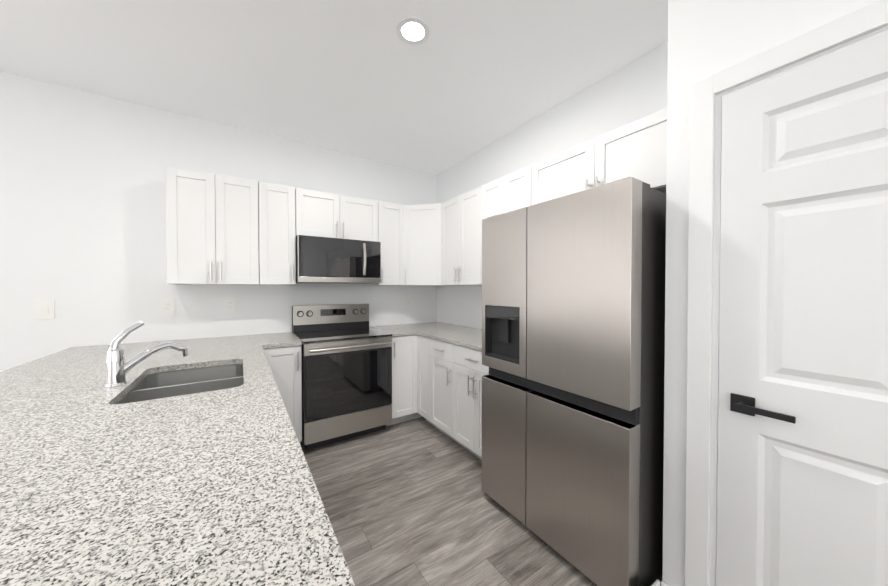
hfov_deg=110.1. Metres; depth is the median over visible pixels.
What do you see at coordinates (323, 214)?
upper cabinet
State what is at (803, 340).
pantry door
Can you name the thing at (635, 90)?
wall
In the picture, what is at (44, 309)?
switch plate
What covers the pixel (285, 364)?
base cabinet
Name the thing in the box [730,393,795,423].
door lever
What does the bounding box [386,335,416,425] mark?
base cabinet
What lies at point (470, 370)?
base cabinet
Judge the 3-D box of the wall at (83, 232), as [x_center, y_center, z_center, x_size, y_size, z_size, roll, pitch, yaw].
[-2.873,-0.079,2.159,6.800,2.770,0.100,-1,1,-33]
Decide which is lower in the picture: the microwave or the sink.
the sink
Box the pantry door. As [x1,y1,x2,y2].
[716,32,887,585]
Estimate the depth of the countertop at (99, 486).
0.68 m
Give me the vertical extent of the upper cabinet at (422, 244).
0.855 m
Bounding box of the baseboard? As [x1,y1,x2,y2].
[651,579,670,585]
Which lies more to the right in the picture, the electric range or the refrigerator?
the refrigerator
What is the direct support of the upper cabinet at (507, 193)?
attached to the wall at (635, 90)
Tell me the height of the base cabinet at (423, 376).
0.880 m
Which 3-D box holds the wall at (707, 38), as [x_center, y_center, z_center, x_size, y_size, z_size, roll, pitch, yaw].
[2.444,-0.042,-0.488,0.629,2.770,4.630,-1,1,-33]
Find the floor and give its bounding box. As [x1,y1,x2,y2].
[300,417,661,585]
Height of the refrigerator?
1.787 m
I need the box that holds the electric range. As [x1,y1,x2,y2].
[292,304,392,449]
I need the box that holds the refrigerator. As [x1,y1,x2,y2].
[482,177,665,585]
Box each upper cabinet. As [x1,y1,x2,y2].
[166,167,258,284]
[258,182,295,284]
[295,188,377,241]
[367,201,403,285]
[403,203,457,285]
[441,187,481,285]
[481,165,530,283]
[531,108,666,204]
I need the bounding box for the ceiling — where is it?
[0,0,667,174]
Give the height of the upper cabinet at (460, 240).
0.855 m
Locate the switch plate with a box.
[35,300,54,319]
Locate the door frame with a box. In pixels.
[684,0,887,585]
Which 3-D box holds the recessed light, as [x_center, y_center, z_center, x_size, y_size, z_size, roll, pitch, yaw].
[-0.172,-1.455,1.728,0.184,0.006,0.184,-1,1,-33]
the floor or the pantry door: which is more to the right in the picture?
the pantry door
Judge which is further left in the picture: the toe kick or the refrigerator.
the toe kick
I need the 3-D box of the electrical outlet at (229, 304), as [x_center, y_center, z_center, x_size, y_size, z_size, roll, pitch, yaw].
[-1.891,0.107,2.743,0.088,0.136,0.008,-1,1,-33]
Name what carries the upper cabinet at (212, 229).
attached to the wall at (83, 232)
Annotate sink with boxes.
[117,364,243,403]
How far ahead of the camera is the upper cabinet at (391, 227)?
3.23 m
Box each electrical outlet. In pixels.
[160,298,174,314]
[224,297,235,312]
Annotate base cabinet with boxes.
[263,345,301,445]
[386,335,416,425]
[417,335,438,429]
[430,338,461,445]
[453,344,488,459]
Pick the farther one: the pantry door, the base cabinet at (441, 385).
the base cabinet at (441, 385)
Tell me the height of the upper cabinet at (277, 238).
0.855 m
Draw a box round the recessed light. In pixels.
[396,17,429,44]
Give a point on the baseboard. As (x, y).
(657, 582)
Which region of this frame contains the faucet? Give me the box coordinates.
[105,321,187,386]
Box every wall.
[0,71,436,371]
[437,42,667,328]
[662,0,887,585]
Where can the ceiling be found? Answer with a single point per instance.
(464, 80)
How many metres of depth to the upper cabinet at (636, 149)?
1.76 m
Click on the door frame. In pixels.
(864, 20)
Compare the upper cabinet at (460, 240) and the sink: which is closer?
the sink
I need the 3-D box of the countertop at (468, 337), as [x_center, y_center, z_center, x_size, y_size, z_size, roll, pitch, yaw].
[0.026,0.396,2.935,0.904,0.032,1.799,-1,1,-33]
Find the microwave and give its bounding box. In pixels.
[296,235,380,283]
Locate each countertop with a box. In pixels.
[0,332,354,585]
[370,322,481,350]
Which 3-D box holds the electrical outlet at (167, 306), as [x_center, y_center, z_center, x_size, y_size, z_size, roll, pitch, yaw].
[-2.238,0.111,2.514,0.088,0.136,0.008,-1,1,-33]
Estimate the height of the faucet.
0.271 m
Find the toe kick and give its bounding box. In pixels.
[414,413,422,418]

